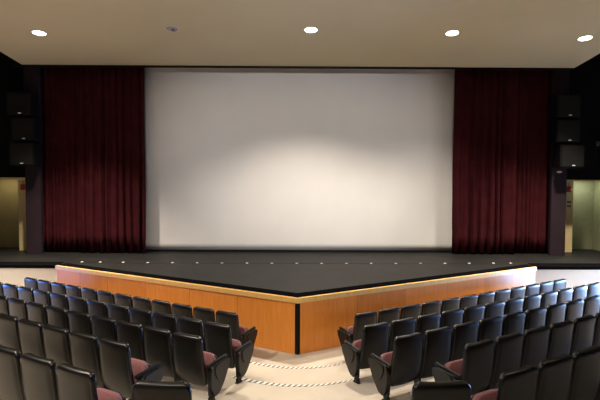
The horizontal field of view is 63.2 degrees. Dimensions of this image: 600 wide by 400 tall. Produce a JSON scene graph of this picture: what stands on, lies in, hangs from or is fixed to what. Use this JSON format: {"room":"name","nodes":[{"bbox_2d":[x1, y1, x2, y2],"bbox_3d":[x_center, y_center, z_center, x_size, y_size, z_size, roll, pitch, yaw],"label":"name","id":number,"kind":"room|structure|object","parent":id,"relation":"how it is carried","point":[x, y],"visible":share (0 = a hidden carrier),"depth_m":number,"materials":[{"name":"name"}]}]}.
{"room":"theater auditorium","nodes":[
{"label":"theater auditorium","id":0,"kind":"room"},
{"bbox_2d":[0,52,24,247],"bbox_3d":[-9.631,-2.507,15.356,2.900,8.160,1.050,0,2,0],"label":"wall","id":1,"kind":"structure","parent":0,"point":[11,77],"depth_m":14.90,"materials":[{"name":"black paint"}]},
{"bbox_2d":[0,177,26,250],"bbox_3d":[-9.344,0.408,15.565,2.300,2.320,0.670,0,2,0],"label":"wall","id":2,"kind":"structure","parent":0,"point":[21,193],"depth_m":15.24,"materials":[{"name":"paint"}]},
{"bbox_2d":[23,67,43,253],"bbox_3d":[-7.951,-2.478,14.821,0.450,8.160,0.750,0,2,0],"label":"wall","id":3,"kind":"structure","parent":0,"point":[34,237],"depth_m":14.54,"materials":[{"name":"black paint"}]},
{"bbox_2d":[7,92,38,116],"bbox_3d":[-8.040,-2.760,14.165,0.700,0.670,0.532,0,2,0],"label":"loudspeaker","id":4,"kind":"object","parent":3,"relation":"attached to","point":[19,104],"visible":0.98,"depth_m":13.92,"materials":[{"name":"grey metal"}]},
{"bbox_2d":[7,93,29,113],"bbox_3d":[-8.038,-2.751,13.921,0.640,0.610,0.030,0,2,0],"label":"grille","id":5,"kind":"object","parent":4,"relation":"attached to","point":[17,103],"depth_m":13.91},
{"bbox_2d":[9,142,40,165],"bbox_3d":[-8.007,-1.333,14.223,0.700,0.670,0.532,0,2,0],"label":"loudspeaker","id":6,"kind":"object","parent":3,"relation":"attached to","point":[20,153],"visible":1,"depth_m":13.97,"materials":[{"name":"grey metal"}]},
{"bbox_2d":[9,143,31,164],"bbox_3d":[-8.005,-1.323,13.979,0.640,0.610,0.030,0,2,0],"label":"grille","id":7,"kind":"object","parent":6,"relation":"attached to","point":[19,153],"depth_m":13.97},
{"bbox_2d":[11,117,42,141],"bbox_3d":[-7.936,-2.041,14.195,0.700,0.670,0.532,0,2,0],"label":"loudspeaker","id":8,"kind":"object","parent":3,"relation":"attached to","point":[23,129],"visible":1,"depth_m":13.94,"materials":[{"name":"grey metal"}]},
{"bbox_2d":[11,118,33,139],"bbox_3d":[-7.934,-2.031,13.951,0.640,0.610,0.030,0,2,0],"label":"grille","id":9,"kind":"object","parent":8,"relation":"attached to","point":[21,128],"depth_m":13.94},
{"bbox_2d":[125,346,434,399],"bbox_3d":[-0.010,2.527,4.905,22.000,1.700,23.600,0,2,0],"label":"floor","id":10,"kind":"structure","parent":0,"point":[245,390],"depth_m":7.38,"materials":[{"name":"carpet"}]},
{"bbox_2d":[3,283,17,298],"bbox_3d":[-5.887,2.173,10.247,0.567,0.885,0.484,2,3,30],"label":"seat","id":11,"kind":"object","parent":10,"relation":"on","point":[10,290],"visible":0.34,"depth_m":10.00,"materials":[{"name":"black plastic"}]},
{"bbox_2d":[0,313,21,355],"bbox_3d":[-4.010,2.044,7.000,0.567,0.885,0.484,2,3,29],"label":"seat","id":12,"kind":"object","parent":10,"relation":"on","point":[9,333],"visible":0.39,"depth_m":6.75,"materials":[{"name":"black plastic"}]},
{"bbox_2d":[0,345,24,399],"bbox_3d":[-2.866,1.901,5.051,0.567,0.885,0.484,2,3,29],"label":"seat","id":13,"kind":"object","parent":10,"relation":"on","point":[11,388],"visible":0.66,"depth_m":4.79,"materials":[{"name":"black plastic"}]},
{"bbox_2d":[8,297,27,319],"bbox_3d":[-4.718,2.116,8.477,0.567,0.885,0.484,2,3,30],"label":"seat","id":14,"kind":"object","parent":10,"relation":"on","point":[17,307],"visible":0.38,"depth_m":8.23,"materials":[{"name":"black plastic"}]},
{"bbox_2d":[18,286,33,302],"bbox_3d":[-5.419,2.186,9.974,0.567,0.885,0.484,2,3,30],"label":"seat","id":15,"kind":"object","parent":10,"relation":"on","point":[24,293],"visible":0.34,"depth_m":9.72,"materials":[{"name":"black plastic"}]},
{"bbox_2d":[18,319,44,357],"bbox_3d":[-3.538,2.057,6.735,0.567,0.885,0.484,2,3,29],"label":"seat","id":16,"kind":"object","parent":10,"relation":"on","point":[30,332],"visible":0.41,"depth_m":6.50,"materials":[{"name":"black plastic"}]},
{"bbox_2d":[26,301,47,326],"bbox_3d":[-4.247,2.129,8.208,0.567,0.885,0.484,2,3,30],"label":"seat","id":17,"kind":"object","parent":10,"relation":"on","point":[36,312],"visible":0.38,"depth_m":7.96,"materials":[{"name":"black plastic"}]},
{"bbox_2d":[20,353,57,399],"bbox_3d":[-2.393,1.914,4.788,0.567,0.885,0.484,2,3,29],"label":"seat","id":18,"kind":"object","parent":10,"relation":"on","point":[38,375],"visible":0.78,"depth_m":4.55,"materials":[{"name":"black plastic"}]},
{"bbox_2d":[33,289,50,306],"bbox_3d":[-4.950,2.199,9.703,0.567,0.885,0.484,2,3,30],"label":"seat","id":19,"kind":"object","parent":10,"relation":"on","point":[40,296],"visible":0.33,"depth_m":9.45,"materials":[{"name":"black plastic"}]},
{"bbox_2d":[42,324,71,366],"bbox_3d":[-3.065,2.070,6.470,0.567,0.885,0.484,2,3,29],"label":"seat","id":20,"kind":"object","parent":10,"relation":"on","point":[56,343],"visible":0.44,"depth_m":6.24,"materials":[{"name":"black plastic"}]},
{"bbox_2d":[46,306,68,329],"bbox_3d":[-3.777,2.142,7.940,0.567,0.885,0.484,2,3,30],"label":"seat","id":21,"kind":"object","parent":10,"relation":"on","point":[56,316],"visible":0.4,"depth_m":7.69,"materials":[{"name":"black plastic"}]},
{"bbox_2d":[50,292,68,311],"bbox_3d":[-4.481,2.212,9.432,0.567,0.885,0.484,2,3,30],"label":"seat","id":22,"kind":"object","parent":10,"relation":"on","point":[57,300],"visible":0.41,"depth_m":9.18,"materials":[{"name":"black plastic"}]},
{"bbox_2d":[66,284,80,297],"bbox_3d":[-5.025,2.362,11.174,0.567,0.885,0.484,2,3,30],"label":"seat","id":23,"kind":"object","parent":10,"relation":"on","point":[71,290],"visible":0.36,"depth_m":10.93,"materials":[{"name":"black plastic"}]},
{"bbox_2d":[68,296,87,312],"bbox_3d":[-4.011,2.225,9.163,0.567,0.885,0.484,2,3,30],"label":"seat","id":24,"kind":"object","parent":10,"relation":"on","point":[78,304],"visible":0.35,"depth_m":8.91,"materials":[{"name":"black plastic"}]},
{"bbox_2d":[68,310,91,334],"bbox_3d":[-3.305,2.155,7.673,0.567,0.885,0.484,2,3,29],"label":"seat","id":25,"kind":"object","parent":10,"relation":"on","point":[77,321],"visible":0.44,"depth_m":7.43,"materials":[{"name":"black plastic"}]},
{"bbox_2d":[69,331,101,387],"bbox_3d":[-2.592,2.082,6.207,0.567,0.885,0.484,2,3,29],"label":"seat","id":26,"kind":"object","parent":10,"relation":"on","point":[84,350],"visible":0.63,"depth_m":5.97,"materials":[{"name":"black plastic"}]},
{"bbox_2d":[81,287,96,301],"bbox_3d":[-4.556,2.375,10.903,0.567,0.885,0.484,2,3,30],"label":"seat","id":27,"kind":"object","parent":10,"relation":"on","point":[88,293],"visible":0.3,"depth_m":10.66,"materials":[{"name":"black plastic"}]},
{"bbox_2d":[55,363,131,399],"bbox_3d":[-1.866,1.928,4.497,0.688,0.885,0.484,2,3,29],"label":"seat","id":28,"kind":"object","parent":10,"relation":"on","point":[73,383],"visible":0.94,"depth_m":4.31,"materials":[{"name":"black plastic"}]},
{"bbox_2d":[97,388,121,399],"bbox_3d":[-1.861,2.008,4.597,0.430,0.402,0.189,2,3,29],"label":"seat cushion","id":29,"kind":"object","parent":28,"relation":"on","point":[103,394],"depth_m":4.59,"materials":[{"name":"fabric"}]},
{"bbox_2d":[87,300,107,317],"bbox_3d":[-3.540,2.238,8.895,0.567,0.885,0.484,2,3,30],"label":"seat","id":30,"kind":"object","parent":10,"relation":"on","point":[94,307],"visible":0.38,"depth_m":8.65,"materials":[{"name":"black plastic"}]},
{"bbox_2d":[91,315,116,341],"bbox_3d":[-2.833,2.167,7.408,0.567,0.885,0.484,2,3,29],"label":"seat","id":31,"kind":"object","parent":10,"relation":"on","point":[102,327],"visible":0.4,"depth_m":7.17,"materials":[{"name":"black plastic"}]},
{"bbox_2d":[97,290,113,305],"bbox_3d":[-4.085,2.388,10.634,0.567,0.885,0.484,2,3,30],"label":"seat","id":32,"kind":"object","parent":10,"relation":"on","point":[104,296],"visible":0.38,"depth_m":10.39,"materials":[{"name":"black plastic"}]},
{"bbox_2d":[107,303,129,322],"bbox_3d":[-3.069,2.250,8.628,0.567,0.885,0.484,2,3,29],"label":"seat","id":33,"kind":"object","parent":10,"relation":"on","point":[118,312],"visible":0.38,"depth_m":8.39,"materials":[{"name":"black plastic"}]},
{"bbox_2d":[114,293,132,309],"bbox_3d":[-3.615,2.401,10.366,0.567,0.885,0.484,2,3,30],"label":"seat","id":34,"kind":"object","parent":10,"relation":"on","point":[119,299],"visible":0.3,"depth_m":10.11,"materials":[{"name":"black plastic"}]},
{"bbox_2d":[116,320,144,360],"bbox_3d":[-2.360,2.180,7.143,0.567,0.885,0.484,2,3,29],"label":"seat","id":35,"kind":"object","parent":10,"relation":"on","point":[131,333],"visible":0.44,"depth_m":6.89,"materials":[{"name":"black plastic"}]},
{"bbox_2d":[98,338,163,397],"bbox_3d":[-2.065,2.096,5.916,0.688,0.885,0.484,2,3,29],"label":"seat","id":36,"kind":"object","parent":10,"relation":"on","point":[119,371],"visible":0.73,"depth_m":5.76,"materials":[{"name":"black plastic"}]},
{"bbox_2d":[131,358,148,382],"bbox_3d":[-2.060,2.176,6.017,0.430,0.402,0.189,2,3,29],"label":"seat cushion","id":37,"kind":"object","parent":36,"relation":"on","point":[138,366],"depth_m":5.97,"materials":[{"name":"fabric"}]},
{"bbox_2d":[129,307,152,330],"bbox_3d":[-2.597,2.263,8.362,0.567,0.885,0.484,2,3,29],"label":"seat","id":38,"kind":"object","parent":10,"relation":"on","point":[143,317],"visible":0.44,"depth_m":8.12,"materials":[{"name":"black plastic"}]},
{"bbox_2d":[132,296,151,312],"bbox_3d":[-3.143,2.413,10.099,0.567,0.885,0.484,2,3,29],"label":"seat","id":39,"kind":"object","parent":10,"relation":"on","point":[137,302],"visible":0.4,"depth_m":9.85,"materials":[{"name":"black plastic"}]},
{"bbox_2d":[143,326,173,377],"bbox_3d":[-1.887,2.192,6.880,0.567,0.885,0.484,2,3,29],"label":"seat","id":40,"kind":"object","parent":10,"relation":"on","point":[157,342],"visible":0.66,"depth_m":6.66,"materials":[{"name":"black plastic"}]},
{"bbox_2d":[131,380,191,399],"bbox_3d":[-1.093,1.941,4.247,0.688,0.885,0.484,0,2,4],"label":"seat","id":41,"kind":"object","parent":10,"relation":"on","point":[142,389],"visible":1,"depth_m":4.00,"materials":[{"name":"black plastic"}]},
{"bbox_2d":[151,299,171,314],"bbox_3d":[-2.671,2.426,9.833,0.567,0.885,0.484,2,3,29],"label":"seat","id":42,"kind":"object","parent":10,"relation":"on","point":[156,305],"visible":0.38,"depth_m":9.59,"materials":[{"name":"black plastic"}]},
{"bbox_2d":[152,312,176,339],"bbox_3d":[-2.124,2.276,8.098,0.567,0.885,0.484,2,3,29],"label":"seat","id":43,"kind":"object","parent":10,"relation":"on","point":[160,320],"visible":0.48,"depth_m":7.85,"materials":[{"name":"black plastic"}]},
{"bbox_2d":[171,303,192,320],"bbox_3d":[-2.198,2.439,9.569,0.567,0.885,0.484,2,3,29],"label":"seat","id":44,"kind":"object","parent":10,"relation":"on","point":[179,310],"visible":0.42,"depth_m":9.33,"materials":[{"name":"black plastic"}]},
{"bbox_2d":[177,316,204,350],"bbox_3d":[-1.650,2.288,7.835,0.567,0.885,0.484,2,3,29],"label":"seat","id":45,"kind":"object","parent":10,"relation":"on","point":[191,326],"visible":0.47,"depth_m":7.58,"materials":[{"name":"black plastic"}]},
{"bbox_2d":[172,332,229,399],"bbox_3d":[-1.360,2.206,6.589,0.688,0.885,0.484,2,3,29],"label":"seat","id":46,"kind":"object","parent":10,"relation":"on","point":[192,365],"visible":0.95,"depth_m":6.42,"materials":[{"name":"black plastic"}]},
{"bbox_2d":[203,351,215,384],"bbox_3d":[-1.355,2.286,6.690,0.430,0.402,0.189,2,3,29],"label":"seat cushion","id":47,"kind":"object","parent":46,"relation":"on","point":[209,357],"depth_m":6.62,"materials":[{"name":"fabric"}]},
{"bbox_2d":[193,306,215,332],"bbox_3d":[-1.725,2.451,9.306,0.567,0.885,0.484,2,3,29],"label":"seat","id":48,"kind":"object","parent":10,"relation":"on","point":[204,314],"visible":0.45,"depth_m":9.07,"materials":[{"name":"black plastic"}]},
{"bbox_2d":[204,321,253,383],"bbox_3d":[-1.123,2.302,7.544,0.688,0.885,0.484,2,3,29],"label":"seat","id":49,"kind":"object","parent":10,"relation":"on","point":[218,340],"visible":0.89,"depth_m":7.36,"materials":[{"name":"black plastic"}]},
{"bbox_2d":[232,339,241,367],"bbox_3d":[-1.119,2.382,7.644,0.430,0.402,0.189,2,3,29],"label":"seat cushion","id":50,"kind":"object","parent":49,"relation":"on","point":[236,343],"depth_m":7.57,"materials":[{"name":"fabric"}]},
{"bbox_2d":[215,310,257,343],"bbox_3d":[-1.198,2.465,9.015,0.688,0.885,0.484,2,3,29],"label":"seat","id":51,"kind":"object","parent":10,"relation":"on","point":[238,332],"visible":0.54,"depth_m":8.80,"materials":[{"name":"black plastic"}]},
{"bbox_2d":[232,375,359,386],"bbox_3d":[-0.074,2.752,7.399,1.997,0.004,0.377,0,2,2],"label":"tape","id":52,"kind":"object","parent":10,"relation":"on","point":[234,376],"visible":0.93,"depth_m":7.31,"materials":[{"name":"plastic"}]},
{"bbox_2d":[250,361,345,368],"bbox_3d":[-0.044,2.924,8.677,1.960,0.004,0.414,0,2,0],"label":"tape","id":53,"kind":"object","parent":10,"relation":"on","point":[251,362],"visible":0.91,"depth_m":8.56,"materials":[{"name":"plastic"}]},
{"bbox_2d":[0,247,599,354],"bbox_3d":[-0.079,2.244,12.950,21.980,1.111,7.480,0,2,0],"label":"stage","id":54,"kind":"object","parent":10,"relation":"on","point":[300,308],"visible":0.65,"depth_m":11.63,"materials":[{"name":"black wood"}]},
{"bbox_2d":[41,67,80,251],"bbox_3d":[-7.220,-1.580,14.830,1.355,6.349,0.161,0,2,0],"label":"stage curtain","id":55,"kind":"object","parent":54,"relation":"on","point":[59,85],"visible":0.73,"depth_m":14.84,"materials":[{"name":"red fabric"}]},
{"bbox_2d":[78,67,145,252],"bbox_3d":[-5.668,-1.568,14.694,2.015,6.349,0.217,0,2,0],"label":"stage curtain","id":56,"kind":"object","parent":54,"relation":"on","point":[112,180],"visible":0.82,"depth_m":14.71,"materials":[{"name":"red fabric"}]},
{"bbox_2d":[144,68,454,251],"bbox_3d":[-0.028,-1.498,15.177,9.950,6.250,0.110,0,2,0],"label":"projection screen","id":57,"kind":"object","parent":54,"relation":"on","point":[237,159],"visible":0.87,"depth_m":15.18,"materials":[{"name":"fabric"}]},
{"bbox_2d":[452,70,518,253],"bbox_3d":[5.615,-1.523,14.794,1.963,6.349,0.234,0,2,0],"label":"stage curtain","id":58,"kind":"object","parent":54,"relation":"on","point":[484,165],"visible":0.85,"depth_m":14.80,"materials":[{"name":"red fabric"}]},
{"bbox_2d":[514,70,551,253],"bbox_3d":[7.159,-1.523,14.955,1.395,6.349,0.156,0,2,0],"label":"stage curtain","id":59,"kind":"object","parent":54,"relation":"on","point":[534,86],"visible":0.62,"depth_m":14.97,"materials":[{"name":"red fabric"}]},
{"bbox_2d":[337,311,377,346],"bbox_3d":[1.086,2.474,9.026,0.642,0.885,0.484,-1,3,-30],"label":"seat","id":60,"kind":"object","parent":10,"relation":"on","point":[350,334],"visible":0.53,"depth_m":8.81,"materials":[{"name":"black plastic"}]},
{"bbox_2d":[342,322,389,383],"bbox_3d":[1.039,2.311,7.553,0.642,0.885,0.484,-1,3,-30],"label":"seat","id":61,"kind":"object","parent":10,"relation":"on","point":[375,337],"visible":0.87,"depth_m":7.36,"materials":[{"name":"black plastic"}]},
{"bbox_2d":[377,307,399,333],"bbox_3d":[1.589,2.465,9.315,0.567,0.885,0.484,-1,3,-30],"label":"seat","id":62,"kind":"object","parent":10,"relation":"on","point":[384,315],"visible":0.41,"depth_m":9.08,"materials":[{"name":"black plastic"}]},
{"bbox_2d":[368,332,423,399],"bbox_3d":[1.322,2.217,6.618,0.642,0.885,0.484,-1,3,-30],"label":"seat","id":63,"kind":"object","parent":10,"relation":"on","point":[400,366],"visible":0.98,"depth_m":6.44,"materials":[{"name":"black plastic"}]},
{"bbox_2d":[380,351,392,363],"bbox_3d":[1.296,2.297,6.707,0.430,0.402,0.189,-1,3,-30],"label":"seat cushion","id":64,"kind":"object","parent":63,"relation":"on","point":[387,357],"depth_m":6.65,"materials":[{"name":"fabric"}]},
{"bbox_2d":[388,317,415,351],"bbox_3d":[1.541,2.302,7.842,0.567,0.885,0.484,-1,3,-30],"label":"seat","id":65,"kind":"object","parent":10,"relation":"on","point":[406,326],"visible":0.41,"depth_m":7.58,"materials":[{"name":"black plastic"}]},
{"bbox_2d":[400,304,420,322],"bbox_3d":[2.058,2.456,9.586,0.567,0.885,0.484,-1,3,-30],"label":"seat","id":66,"kind":"object","parent":10,"relation":"on","point":[414,310],"visible":0.36,"depth_m":9.35,"materials":[{"name":"black plastic"}]},
{"bbox_2d":[416,313,440,343],"bbox_3d":[2.010,2.293,8.114,0.567,0.885,0.484,-1,3,-30],"label":"seat","id":67,"kind":"object","parent":10,"relation":"on","point":[424,323],"visible":0.39,"depth_m":7.86,"materials":[{"name":"black plastic"}]},
{"bbox_2d":[421,300,440,315],"bbox_3d":[2.526,2.447,9.858,0.567,0.885,0.484,-1,3,-30],"label":"seat","id":68,"kind":"object","parent":10,"relation":"on","point":[431,307],"visible":0.31,"depth_m":9.61,"materials":[{"name":"black plastic"}]},
{"bbox_2d":[421,326,451,378],"bbox_3d":[1.825,2.207,6.907,0.567,0.885,0.484,-1,3,-30],"label":"seat","id":69,"kind":"object","parent":10,"relation":"on","point":[437,344],"visible":0.71,"depth_m":6.68,"materials":[{"name":"black plastic"}]},
{"bbox_2d":[411,380,470,399],"bbox_3d":[1.141,1.950,4.268,0.642,0.885,0.484,0,2,-4],"label":"seat","id":70,"kind":"object","parent":10,"relation":"on","point":[457,389],"visible":1,"depth_m":4.02,"materials":[{"name":"black plastic"}]},
{"bbox_2d":[441,297,459,313],"bbox_3d":[2.994,2.438,10.132,0.567,0.885,0.484,-1,3,-30],"label":"seat","id":71,"kind":"object","parent":10,"relation":"on","point":[451,303],"visible":0.38,"depth_m":9.88,"materials":[{"name":"black plastic"}]},
{"bbox_2d":[440,308,463,332],"bbox_3d":[2.478,2.284,8.386,0.567,0.885,0.484,-1,3,-30],"label":"seat","id":72,"kind":"object","parent":10,"relation":"on","point":[449,318],"visible":0.38,"depth_m":8.14,"materials":[{"name":"black plastic"}]},
{"bbox_2d":[432,339,494,395],"bbox_3d":[2.009,2.113,5.942,0.642,0.885,0.484,-1,3,-30],"label":"seat","id":73,"kind":"object","parent":10,"relation":"on","point":[475,368],"visible":0.79,"depth_m":5.78,"materials":[{"name":"black plastic"}]},
{"bbox_2d":[445,359,462,374],"bbox_3d":[1.983,2.193,6.032,0.430,0.402,0.189,-1,3,-30],"label":"seat cushion","id":74,"kind":"object","parent":73,"relation":"on","point":[456,366],"depth_m":5.99,"materials":[{"name":"fabric"}]},
{"bbox_2d":[449,321,478,361],"bbox_3d":[2.293,2.199,7.178,0.567,0.885,0.484,-1,3,-30],"label":"seat","id":75,"kind":"object","parent":10,"relation":"on","point":[464,333],"visible":0.5,"depth_m":6.93,"materials":[{"name":"black plastic"}]},
{"bbox_2d":[460,294,477,310],"bbox_3d":[3.460,2.429,10.407,0.567,0.885,0.484,-1,3,-31],"label":"seat","id":76,"kind":"object","parent":10,"relation":"on","point":[468,300],"visible":0.38,"depth_m":10.16,"materials":[{"name":"black plastic"}]},
{"bbox_2d":[463,304,484,323],"bbox_3d":[2.946,2.275,8.660,0.567,0.885,0.484,-1,3,-30],"label":"seat","id":77,"kind":"object","parent":10,"relation":"on","point":[476,313],"visible":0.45,"depth_m":8.42,"materials":[{"name":"black plastic"}]},
{"bbox_2d":[478,291,494,305],"bbox_3d":[3.926,2.420,10.683,0.567,0.885,0.484,-1,3,-31],"label":"seat","id":78,"kind":"object","parent":10,"relation":"on","point":[484,298],"visible":0.37,"depth_m":10.44,"materials":[{"name":"black plastic"}]},
{"bbox_2d":[478,316,502,341],"bbox_3d":[2.762,2.190,7.451,0.567,0.885,0.484,-1,3,-30],"label":"seat","id":79,"kind":"object","parent":10,"relation":"on","point":[489,328],"visible":0.46,"depth_m":7.21,"materials":[{"name":"black plastic"}]},
{"bbox_2d":[484,301,504,318],"bbox_3d":[3.413,2.266,8.935,0.567,0.885,0.484,-1,3,-31],"label":"seat","id":80,"kind":"object","parent":10,"relation":"on","point":[493,309],"visible":0.3,"depth_m":8.69,"materials":[{"name":"black plastic"}]},
{"bbox_2d":[494,288,510,302],"bbox_3d":[4.392,2.411,10.960,0.567,0.885,0.484,-1,3,-31],"label":"seat","id":81,"kind":"object","parent":10,"relation":"on","point":[500,295],"visible":0.35,"depth_m":10.71,"materials":[{"name":"black plastic"}]},
{"bbox_2d":[471,364,538,399],"bbox_3d":[1.836,1.943,4.520,0.642,0.885,0.484,-1,3,-30],"label":"seat","id":82,"kind":"object","parent":10,"relation":"on","point":[521,383],"visible":0.98,"depth_m":4.33,"materials":[{"name":"black plastic"}]},
{"bbox_2d":[472,389,497,399],"bbox_3d":[1.810,2.023,4.609,0.430,0.402,0.189,-1,3,-30],"label":"seat cushion","id":83,"kind":"object","parent":82,"relation":"on","point":[491,394],"depth_m":4.61,"materials":[{"name":"fabric"}]},
{"bbox_2d":[491,332,523,388],"bbox_3d":[2.512,2.103,6.231,0.567,0.885,0.484,-1,3,-30],"label":"seat","id":84,"kind":"object","parent":10,"relation":"on","point":[508,348],"visible":0.53,"depth_m":6.00,"materials":[{"name":"black plastic"}]},
{"bbox_2d":[502,311,525,335],"bbox_3d":[3.229,2.181,7.725,0.567,0.885,0.484,-1,3,-30],"label":"seat","id":85,"kind":"object","parent":10,"relation":"on","point":[512,322],"visible":0.46,"depth_m":7.48,"materials":[{"name":"black plastic"}]},
{"bbox_2d":[504,297,523,314],"bbox_3d":[3.879,2.257,9.211,0.567,0.885,0.484,-1,3,-31],"label":"seat","id":86,"kind":"object","parent":10,"relation":"on","point":[513,305],"visible":0.41,"depth_m":8.96,"materials":[{"name":"black plastic"}]},
{"bbox_2d":[510,286,525,298],"bbox_3d":[4.857,2.402,11.239,0.567,0.885,0.484,-1,3,-31],"label":"seat","id":87,"kind":"object","parent":10,"relation":"on","point":[520,291],"visible":0.34,"depth_m":10.99,"materials":[{"name":"black plastic"}]},
{"bbox_2d":[523,294,540,313],"bbox_3d":[4.344,2.248,9.488,0.567,0.885,0.484,-1,3,-31],"label":"seat","id":88,"kind":"object","parent":10,"relation":"on","point":[531,301],"visible":0.37,"depth_m":9.24,"materials":[{"name":"black plastic"}]},
{"bbox_2d":[520,326,549,368],"bbox_3d":[2.981,2.095,6.503,0.567,0.885,0.484,-1,3,-30],"label":"seat","id":89,"kind":"object","parent":10,"relation":"on","point":[536,340],"visible":0.52,"depth_m":6.27,"materials":[{"name":"black plastic"}]},
{"bbox_2d":[525,307,546,329],"bbox_3d":[3.696,2.172,8.000,0.567,0.885,0.484,-1,3,-31],"label":"seat","id":90,"kind":"object","parent":10,"relation":"on","point":[535,318],"visible":0.38,"depth_m":7.75,"materials":[{"name":"black plastic"}]},
{"bbox_2d":[541,291,557,307],"bbox_3d":[4.809,2.239,9.767,0.567,0.885,0.484,-1,3,-31],"label":"seat","id":91,"kind":"object","parent":10,"relation":"on","point":[547,298],"visible":0.31,"depth_m":9.52,"materials":[{"name":"black plastic"}]},
{"bbox_2d":[536,354,573,399],"bbox_3d":[2.339,1.933,4.809,0.567,0.885,0.484,-1,3,-30],"label":"seat","id":92,"kind":"object","parent":10,"relation":"on","point":[555,374],"visible":0.79,"depth_m":4.57,"materials":[{"name":"black plastic"}]},
{"bbox_2d":[545,303,565,328],"bbox_3d":[4.162,2.163,8.276,0.567,0.885,0.484,-1,3,-31],"label":"seat","id":93,"kind":"object","parent":10,"relation":"on","point":[556,313],"visible":0.31,"depth_m":8.03,"materials":[{"name":"black plastic"}]},
{"bbox_2d":[547,320,573,359],"bbox_3d":[3.449,2.086,6.775,0.567,0.885,0.484,-1,3,-30],"label":"seat","id":94,"kind":"object","parent":10,"relation":"on","point":[561,333],"visible":0.49,"depth_m":6.54,"materials":[{"name":"black plastic"}]},
{"bbox_2d":[557,288,572,303],"bbox_3d":[5.273,2.229,10.047,0.567,0.885,0.484,-1,3,-31],"label":"seat","id":95,"kind":"object","parent":10,"relation":"on","point":[564,295],"visible":0.29,"depth_m":9.80,"materials":[{"name":"black plastic"}]},
{"bbox_2d":[565,299,583,321],"bbox_3d":[4.628,2.154,8.553,0.567,0.885,0.484,-1,3,-31],"label":"seat","id":96,"kind":"object","parent":10,"relation":"on","point":[574,309],"visible":0.4,"depth_m":8.30,"materials":[{"name":"black plastic"}]},
{"bbox_2d":[572,285,587,299],"bbox_3d":[5.736,2.220,10.328,0.567,0.885,0.484,-1,3,-31],"label":"seat","id":97,"kind":"object","parent":10,"relation":"on","point":[579,292],"visible":0.32,"depth_m":10.08,"materials":[{"name":"black plastic"}]},
{"bbox_2d":[570,315,595,356],"bbox_3d":[3.917,2.077,7.049,0.567,0.885,0.484,-1,3,-30],"label":"seat","id":98,"kind":"object","parent":10,"relation":"on","point":[584,327],"visible":0.45,"depth_m":6.81,"materials":[{"name":"black plastic"}]},
{"bbox_2d":[569,345,599,399],"bbox_3d":[2.808,1.925,5.080,0.567,0.885,0.484,-1,3,-30],"label":"seat","id":99,"kind":"object","parent":10,"relation":"on","point":[585,384],"visible":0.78,"depth_m":4.84,"materials":[{"name":"black plastic"}]},
{"bbox_2d":[583,295,599,316],"bbox_3d":[5.092,2.144,8.832,0.567,0.885,0.484,-1,3,-31],"label":"seat","id":100,"kind":"object","parent":10,"relation":"on","point":[591,304],"visible":0.39,"depth_m":8.58,"materials":[{"name":"black plastic"}]},
{"bbox_2d":[587,282,599,296],"bbox_3d":[6.199,2.211,10.610,0.567,0.885,0.484,-1,3,-31],"label":"seat","id":101,"kind":"object","parent":10,"relation":"on","point":[593,288],"visible":0.35,"depth_m":10.35,"materials":[{"name":"black plastic"}]},
{"bbox_2d":[592,312,599,345],"bbox_3d":[4.383,2.068,7.324,0.567,0.885,0.484,-1,3,-31],"label":"seat","id":102,"kind":"object","parent":10,"relation":"on","point":[596,341],"visible":0.27,"depth_m":7.02,"materials":[{"name":"black plastic"}]},
{"bbox_2d":[0,0,599,67],"bbox_3d":[0.080,-4.595,3.494,16.100,2.255,21.350,0,2,0],"label":"ceiling","id":103,"kind":"structure","parent":0,"point":[350,33],"depth_m":11.76,"materials":[{"name":"paint"}]},
{"bbox_2d":[13,59,573,69],"bbox_3d":[-0.140,-3.995,14.226,16.350,0.305,0.050,0,2,0],"label":"trim","id":104,"kind":"structure","parent":103,"relation":"attached to","point":[15,63],"depth_m":14.21,"materials":[{"name":"metal"}]},
{"bbox_2d":[548,70,569,254],"bbox_3d":[7.798,-2.416,14.957,0.450,8.160,0.750,0,2,0],"label":"wall","id":105,"kind":"structure","parent":0,"point":[560,78],"depth_m":14.68,"materials":[{"name":"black paint"}]},
{"bbox_2d":[549,119,579,143],"bbox_3d":[7.761,-2.008,14.329,0.700,0.670,0.532,0,2,0],"label":"loudspeaker","id":106,"kind":"object","parent":105,"relation":"attached to","point":[561,131],"visible":1,"depth_m":14.08,"materials":[{"name":"grey metal"}]},
{"bbox_2d":[557,120,579,140],"bbox_3d":[7.763,-1.998,14.085,0.640,0.610,0.030,0,2,0],"label":"grille","id":107,"kind":"object","parent":106,"relation":"attached to","point":[567,130],"depth_m":14.07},
{"bbox_2d":[549,94,580,118],"bbox_3d":[7.764,-2.727,14.300,0.700,0.670,0.532,0,2,0],"label":"loudspeaker","id":108,"kind":"object","parent":105,"relation":"attached to","point":[562,106],"visible":0.99,"depth_m":14.05,"materials":[{"name":"grey metal"}]},
{"bbox_2d":[558,95,580,115],"bbox_3d":[7.766,-2.717,14.056,0.640,0.610,0.030,0,2,0],"label":"grille","id":109,"kind":"object","parent":108,"relation":"attached to","point":[568,105],"depth_m":14.04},
{"bbox_2d":[553,145,583,167],"bbox_3d":[7.894,-1.279,14.360,0.700,0.670,0.532,0,2,0],"label":"loudspeaker","id":110,"kind":"object","parent":105,"relation":"attached to","point":[564,156],"visible":1,"depth_m":14.11,"materials":[{"name":"grey metal"}]},
{"bbox_2d":[561,146,583,166],"bbox_3d":[7.896,-1.269,14.116,0.640,0.610,0.030,0,2,0],"label":"grille","id":111,"kind":"object","parent":110,"relation":"attached to","point":[571,156],"depth_m":14.10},
{"bbox_2d":[565,180,599,251],"bbox_3d":[9.155,0.482,15.725,2.300,2.320,0.670,0,2,0],"label":"wall","id":112,"kind":"structure","parent":0,"point":[569,195],"depth_m":15.39,"materials":[{"name":"paint"}]},
{"bbox_2d":[567,54,599,250],"bbox_3d":[9.468,-2.431,15.521,2.900,8.160,1.050,0,2,0],"label":"wall","id":113,"kind":"structure","parent":0,"point":[584,80],"depth_m":15.05,"materials":[{"name":"black paint"}]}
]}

